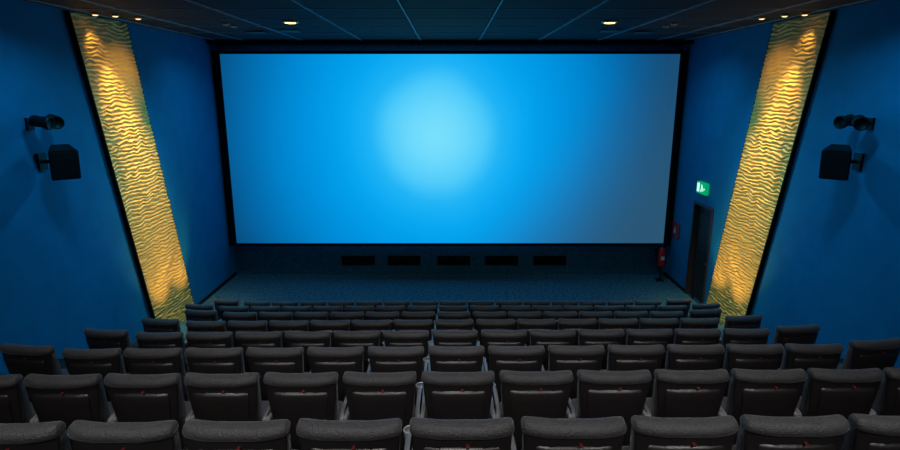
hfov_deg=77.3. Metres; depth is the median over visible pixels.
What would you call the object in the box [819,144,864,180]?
wall speaker
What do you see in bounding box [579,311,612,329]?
seat
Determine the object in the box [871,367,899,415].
seat
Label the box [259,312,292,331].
seat
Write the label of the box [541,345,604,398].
seat
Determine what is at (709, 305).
seat
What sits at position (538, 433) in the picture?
seat
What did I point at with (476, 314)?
seat
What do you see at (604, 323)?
seat
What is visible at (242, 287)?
floor
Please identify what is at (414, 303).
seat
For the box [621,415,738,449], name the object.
seat
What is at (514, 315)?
seat
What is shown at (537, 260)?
air vent
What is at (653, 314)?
seat
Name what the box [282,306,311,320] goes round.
seat
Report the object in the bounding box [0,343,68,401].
seat
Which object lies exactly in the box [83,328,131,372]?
seat
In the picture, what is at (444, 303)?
seat
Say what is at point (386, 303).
seat
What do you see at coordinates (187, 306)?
seat
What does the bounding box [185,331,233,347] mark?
seat
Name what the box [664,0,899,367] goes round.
wall
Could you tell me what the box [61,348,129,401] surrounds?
seat
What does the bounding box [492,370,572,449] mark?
seat
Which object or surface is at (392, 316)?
seat
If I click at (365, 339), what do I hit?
seat
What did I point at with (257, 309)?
seat
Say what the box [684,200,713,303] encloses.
door frame
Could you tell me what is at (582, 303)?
seat
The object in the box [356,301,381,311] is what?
seat
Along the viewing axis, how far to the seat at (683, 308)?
10.23 m
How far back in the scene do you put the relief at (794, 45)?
10.99 m
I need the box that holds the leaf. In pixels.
[691,206,710,301]
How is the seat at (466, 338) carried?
on the floor at (135, 344)
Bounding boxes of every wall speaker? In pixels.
[35,144,80,180]
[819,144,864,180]
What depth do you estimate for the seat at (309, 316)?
8.97 m
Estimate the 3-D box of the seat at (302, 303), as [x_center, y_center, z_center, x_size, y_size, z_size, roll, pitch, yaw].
[-2.779,1.985,11.806,0.618,1.000,0.625,0,13,0]
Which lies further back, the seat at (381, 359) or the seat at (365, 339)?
the seat at (365, 339)
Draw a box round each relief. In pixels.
[70,11,193,323]
[706,11,829,326]
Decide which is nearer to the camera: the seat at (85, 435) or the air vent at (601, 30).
the seat at (85, 435)
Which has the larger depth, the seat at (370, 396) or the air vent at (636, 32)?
the air vent at (636, 32)
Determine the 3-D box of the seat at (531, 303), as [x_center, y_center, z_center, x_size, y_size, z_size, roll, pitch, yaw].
[1.781,1.980,11.826,0.618,1.000,0.625,0,13,0]
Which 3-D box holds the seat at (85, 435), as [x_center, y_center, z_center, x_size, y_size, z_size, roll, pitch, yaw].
[-1.639,1.426,3.174,0.618,1.000,0.625,0,13,0]
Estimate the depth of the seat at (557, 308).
10.22 m
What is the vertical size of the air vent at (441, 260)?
0.260 m
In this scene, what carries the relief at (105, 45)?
attached to the wall panel at (67, 13)
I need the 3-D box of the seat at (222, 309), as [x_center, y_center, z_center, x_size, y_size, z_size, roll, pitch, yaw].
[-3.919,1.906,10.570,0.618,1.000,0.625,0,13,0]
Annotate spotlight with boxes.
[24,114,64,130]
[833,114,875,130]
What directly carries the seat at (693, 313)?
on the floor at (135, 344)
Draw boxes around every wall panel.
[64,11,193,318]
[706,11,835,314]
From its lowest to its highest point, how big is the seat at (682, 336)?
1.000 m
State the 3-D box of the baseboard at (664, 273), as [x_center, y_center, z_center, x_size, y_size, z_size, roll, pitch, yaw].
[6.190,1.881,14.235,0.020,0.090,4.260,0,13,0]
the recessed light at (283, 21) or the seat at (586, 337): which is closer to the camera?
the seat at (586, 337)
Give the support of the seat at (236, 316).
on the floor at (135, 344)
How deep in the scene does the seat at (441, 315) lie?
8.98 m
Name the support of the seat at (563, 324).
on the floor at (135, 344)
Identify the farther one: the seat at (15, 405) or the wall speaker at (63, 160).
the wall speaker at (63, 160)
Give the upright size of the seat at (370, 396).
1.000 m
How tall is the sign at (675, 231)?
0.400 m
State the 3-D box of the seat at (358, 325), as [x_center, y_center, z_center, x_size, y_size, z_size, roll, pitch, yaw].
[-1.069,1.745,8.108,0.618,1.000,0.625,0,13,0]
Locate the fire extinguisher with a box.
[653,244,667,281]
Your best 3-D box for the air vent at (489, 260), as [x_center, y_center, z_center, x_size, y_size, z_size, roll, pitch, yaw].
[1.490,1.022,16.194,0.940,0.260,0.050,0,13,0]
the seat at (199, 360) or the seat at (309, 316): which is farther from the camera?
the seat at (309, 316)
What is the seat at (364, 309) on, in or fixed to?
on the floor at (135, 344)
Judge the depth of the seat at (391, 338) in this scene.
6.51 m
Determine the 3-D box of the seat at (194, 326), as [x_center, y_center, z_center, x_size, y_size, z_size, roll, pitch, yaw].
[-3.349,1.753,8.075,0.618,1.000,0.625,0,13,0]
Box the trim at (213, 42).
[206,40,693,44]
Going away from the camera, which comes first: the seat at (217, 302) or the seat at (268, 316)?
the seat at (268, 316)
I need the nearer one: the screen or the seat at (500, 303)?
the seat at (500, 303)
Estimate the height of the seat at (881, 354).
1.000 m
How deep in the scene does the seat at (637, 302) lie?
11.45 m
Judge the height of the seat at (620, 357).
1.000 m
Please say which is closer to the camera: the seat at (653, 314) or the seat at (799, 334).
the seat at (799, 334)
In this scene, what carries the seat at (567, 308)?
on the floor at (135, 344)
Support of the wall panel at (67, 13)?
attached to the wall at (68, 267)
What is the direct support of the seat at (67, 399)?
on the floor at (135, 344)
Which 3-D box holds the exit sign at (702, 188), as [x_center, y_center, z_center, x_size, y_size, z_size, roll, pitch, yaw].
[6.153,-0.898,13.711,0.094,0.280,0.500,0,13,0]
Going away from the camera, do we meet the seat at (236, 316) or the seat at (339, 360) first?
the seat at (339, 360)
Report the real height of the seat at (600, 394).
1.000 m
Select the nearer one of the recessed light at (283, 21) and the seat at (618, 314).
the seat at (618, 314)
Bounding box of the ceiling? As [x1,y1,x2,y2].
[24,0,875,39]
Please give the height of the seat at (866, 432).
1.000 m
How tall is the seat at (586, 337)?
1.000 m
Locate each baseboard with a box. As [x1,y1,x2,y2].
[198,272,236,303]
[663,272,684,291]
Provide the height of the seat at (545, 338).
1.000 m
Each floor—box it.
[0,337,843,449]
[180,274,723,336]
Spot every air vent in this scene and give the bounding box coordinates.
[245,31,268,33]
[278,30,301,31]
[342,256,374,264]
[388,256,420,264]
[437,256,469,264]
[485,256,517,264]
[533,256,566,264]
[598,30,621,31]
[631,31,654,33]
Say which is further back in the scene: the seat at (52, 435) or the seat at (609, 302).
the seat at (609, 302)
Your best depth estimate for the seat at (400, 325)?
7.74 m
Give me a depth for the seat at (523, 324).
7.77 m
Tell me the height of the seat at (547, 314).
1.000 m
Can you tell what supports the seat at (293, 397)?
on the floor at (135, 344)
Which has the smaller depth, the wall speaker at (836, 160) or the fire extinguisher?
the wall speaker at (836, 160)
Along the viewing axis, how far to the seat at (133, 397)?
4.04 m
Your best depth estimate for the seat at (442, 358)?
5.29 m
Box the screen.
[212,51,687,245]
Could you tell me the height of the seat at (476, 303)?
1.000 m
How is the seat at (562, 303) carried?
on the floor at (242, 287)
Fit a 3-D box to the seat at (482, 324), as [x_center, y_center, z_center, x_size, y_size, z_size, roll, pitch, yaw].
[0.641,1.739,8.133,0.618,1.000,0.625,0,13,0]
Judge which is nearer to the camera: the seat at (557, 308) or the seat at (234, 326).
the seat at (234, 326)
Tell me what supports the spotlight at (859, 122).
attached to the wall at (832, 262)
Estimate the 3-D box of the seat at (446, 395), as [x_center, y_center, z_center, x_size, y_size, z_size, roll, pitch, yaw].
[0.071,1.500,4.431,0.618,1.000,0.625,0,13,0]
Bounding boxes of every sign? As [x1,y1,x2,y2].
[671,220,679,238]
[696,181,709,195]
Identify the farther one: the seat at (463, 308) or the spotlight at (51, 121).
the seat at (463, 308)
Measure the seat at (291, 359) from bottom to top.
1.000 m
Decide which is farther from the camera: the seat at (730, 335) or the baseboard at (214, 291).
the baseboard at (214, 291)
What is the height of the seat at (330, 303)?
1.000 m
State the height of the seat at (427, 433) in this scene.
1.000 m
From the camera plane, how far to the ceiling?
10.01 m
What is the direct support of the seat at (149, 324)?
on the floor at (135, 344)
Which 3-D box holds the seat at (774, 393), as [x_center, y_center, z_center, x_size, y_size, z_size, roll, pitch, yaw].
[2.351,1.492,4.464,0.618,1.000,0.625,0,13,0]
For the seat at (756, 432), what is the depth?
2.85 m
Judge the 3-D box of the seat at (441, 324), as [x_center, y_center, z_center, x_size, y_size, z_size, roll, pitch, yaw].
[0.071,1.741,8.125,0.618,1.000,0.625,0,13,0]
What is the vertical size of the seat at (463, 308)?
1.000 m
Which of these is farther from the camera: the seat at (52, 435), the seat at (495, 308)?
the seat at (495, 308)
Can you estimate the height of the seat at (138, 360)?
1.000 m
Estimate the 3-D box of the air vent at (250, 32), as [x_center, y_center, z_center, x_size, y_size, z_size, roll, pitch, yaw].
[-4.200,-4.194,12.264,0.400,0.020,0.400,0,13,0]
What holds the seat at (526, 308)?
on the floor at (135, 344)
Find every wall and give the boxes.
[0,0,235,373]
[215,45,684,273]
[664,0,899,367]
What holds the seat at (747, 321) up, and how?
on the floor at (135, 344)
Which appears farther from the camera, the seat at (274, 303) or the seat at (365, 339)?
the seat at (274, 303)
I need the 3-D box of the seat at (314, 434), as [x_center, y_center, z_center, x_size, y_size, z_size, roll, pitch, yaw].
[-0.499,1.422,3.191,0.618,1.000,0.625,0,13,0]
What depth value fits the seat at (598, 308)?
10.22 m
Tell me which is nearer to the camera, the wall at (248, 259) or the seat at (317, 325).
the seat at (317, 325)
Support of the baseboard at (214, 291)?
attached to the wall at (68, 267)
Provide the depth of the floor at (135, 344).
8.69 m
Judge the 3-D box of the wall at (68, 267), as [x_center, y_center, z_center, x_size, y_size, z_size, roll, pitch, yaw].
[-6.300,0.470,6.662,0.200,6.720,18.750,0,13,0]
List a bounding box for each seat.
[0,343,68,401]
[0,374,36,422]
[0,421,71,449]
[23,374,115,449]
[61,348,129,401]
[67,420,181,449]
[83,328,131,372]
[104,373,192,449]
[123,348,189,400]
[135,332,189,372]
[141,317,187,348]
[182,419,296,449]
[184,309,226,331]
[184,372,270,420]
[185,303,221,320]
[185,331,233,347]
[185,347,250,373]
[186,321,225,331]
[213,299,238,319]
[219,306,248,320]
[223,312,256,331]
[227,320,267,346]
[235,331,282,371]
[244,301,270,311]
[246,347,310,400]
[250,306,279,320]
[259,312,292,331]
[263,372,347,449]
[269,320,308,347]
[272,301,298,311]
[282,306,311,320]
[284,331,330,371]
[294,312,327,331]
[296,418,411,449]
[300,301,325,311]
[307,346,370,401]
[311,320,349,346]
[313,306,342,319]
[328,301,353,311]
[330,311,363,330]
[334,330,384,372]
[343,371,422,449]
[345,305,373,319]
[352,320,394,346]
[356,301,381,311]
[366,311,398,330]
[368,346,429,417]
[376,305,404,319]
[383,330,433,371]
[384,301,409,311]
[394,319,435,356]
[402,311,435,339]
[407,305,437,328]
[409,417,513,449]
[412,301,438,313]
[420,371,496,418]
[427,346,485,371]
[431,330,479,346]
[435,319,474,330]
[437,311,469,319]
[439,305,467,311]
[440,301,465,305]
[467,301,493,318]
[470,305,498,328]
[473,311,505,339]
[476,319,514,345]
[477,330,526,370]
[483,345,544,403]
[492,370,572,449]
[496,301,521,310]
[501,305,530,318]
[508,311,541,329]
[511,416,626,449]
[517,319,555,345]
[524,301,549,311]
[525,329,575,370]
[532,305,561,318]
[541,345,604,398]
[544,311,576,329]
[551,300,577,311]
[558,318,596,345]
[564,305,592,318]
[568,370,651,445]
[578,329,624,369]
[579,300,605,311]
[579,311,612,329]
[595,305,623,318]
[599,318,637,344]
[601,344,664,396]
[607,300,633,310]
[614,311,647,328]
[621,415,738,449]
[626,305,655,317]
[626,329,672,368]
[635,300,661,310]
[639,318,678,343]
[644,369,729,417]
[650,311,683,327]
[657,305,686,317]
[665,344,724,369]
[666,298,691,317]
[673,328,721,344]
[679,318,719,328]
[689,308,721,319]
[692,303,720,309]
[719,314,762,343]
[719,328,769,368]
[720,368,806,444]
[723,344,783,396]
[732,414,849,449]
[772,324,819,367]
[778,343,843,395]
[795,368,884,419]
[837,338,899,370]
[841,413,899,449]
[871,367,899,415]
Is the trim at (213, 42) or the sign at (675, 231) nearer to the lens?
the trim at (213, 42)
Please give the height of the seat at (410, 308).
1.000 m
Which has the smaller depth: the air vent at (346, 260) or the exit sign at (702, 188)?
the exit sign at (702, 188)
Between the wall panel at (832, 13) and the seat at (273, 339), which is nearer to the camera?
the seat at (273, 339)
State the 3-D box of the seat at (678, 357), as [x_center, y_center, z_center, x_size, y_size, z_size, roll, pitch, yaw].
[2.351,1.573,5.695,0.618,1.000,0.625,0,13,0]
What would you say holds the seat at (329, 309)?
on the floor at (135, 344)
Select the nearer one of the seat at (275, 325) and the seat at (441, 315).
the seat at (275, 325)
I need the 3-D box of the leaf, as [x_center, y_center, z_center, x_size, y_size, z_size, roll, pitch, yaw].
[6.317,0.742,14.022,0.065,2.395,0.910,0,13,0]
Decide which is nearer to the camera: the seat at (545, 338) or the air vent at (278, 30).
the seat at (545, 338)
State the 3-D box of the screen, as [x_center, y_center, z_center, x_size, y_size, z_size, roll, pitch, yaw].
[0.000,-1.984,15.263,12.340,5.240,0.180,0,13,0]
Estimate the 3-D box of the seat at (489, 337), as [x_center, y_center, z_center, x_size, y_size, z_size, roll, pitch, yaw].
[0.641,1.659,6.902,0.618,1.000,0.625,0,13,0]
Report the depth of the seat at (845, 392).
4.12 m
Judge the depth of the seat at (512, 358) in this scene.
5.31 m
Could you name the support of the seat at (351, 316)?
on the floor at (135, 344)
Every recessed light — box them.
[282,20,298,23]
[601,20,617,23]
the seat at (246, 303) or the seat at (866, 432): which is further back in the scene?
the seat at (246, 303)
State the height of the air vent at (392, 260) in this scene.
0.260 m
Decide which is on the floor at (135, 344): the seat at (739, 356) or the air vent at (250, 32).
the seat at (739, 356)
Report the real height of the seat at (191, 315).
1.000 m
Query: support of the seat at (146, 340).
on the floor at (135, 344)
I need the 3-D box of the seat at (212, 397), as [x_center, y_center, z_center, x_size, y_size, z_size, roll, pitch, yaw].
[-1.639,1.506,4.405,0.618,1.000,0.625,0,13,0]
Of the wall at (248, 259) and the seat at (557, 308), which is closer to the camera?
the seat at (557, 308)
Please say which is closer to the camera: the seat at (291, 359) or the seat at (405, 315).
the seat at (291, 359)
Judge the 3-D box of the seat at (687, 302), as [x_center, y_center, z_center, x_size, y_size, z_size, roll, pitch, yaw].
[4.700,1.957,11.926,0.618,1.000,0.625,-2,13,-7]
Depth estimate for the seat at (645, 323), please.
7.79 m
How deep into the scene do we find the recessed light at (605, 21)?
10.42 m
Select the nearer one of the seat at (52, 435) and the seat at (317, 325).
the seat at (52, 435)
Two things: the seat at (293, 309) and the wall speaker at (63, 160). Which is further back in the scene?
the seat at (293, 309)
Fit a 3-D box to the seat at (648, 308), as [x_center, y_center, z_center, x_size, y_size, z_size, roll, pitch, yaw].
[3.491,1.898,10.602,0.618,1.000,0.625,0,13,0]
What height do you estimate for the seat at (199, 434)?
1.000 m
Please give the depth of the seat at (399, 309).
10.20 m
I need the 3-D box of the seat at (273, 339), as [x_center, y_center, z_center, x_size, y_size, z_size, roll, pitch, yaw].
[-2.209,1.669,6.860,0.618,1.000,0.625,0,13,0]
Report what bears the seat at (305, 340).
on the floor at (135, 344)
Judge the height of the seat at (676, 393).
1.000 m
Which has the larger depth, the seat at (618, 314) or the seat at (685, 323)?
the seat at (618, 314)
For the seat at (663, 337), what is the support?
on the floor at (135, 344)
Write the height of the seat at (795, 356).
1.000 m

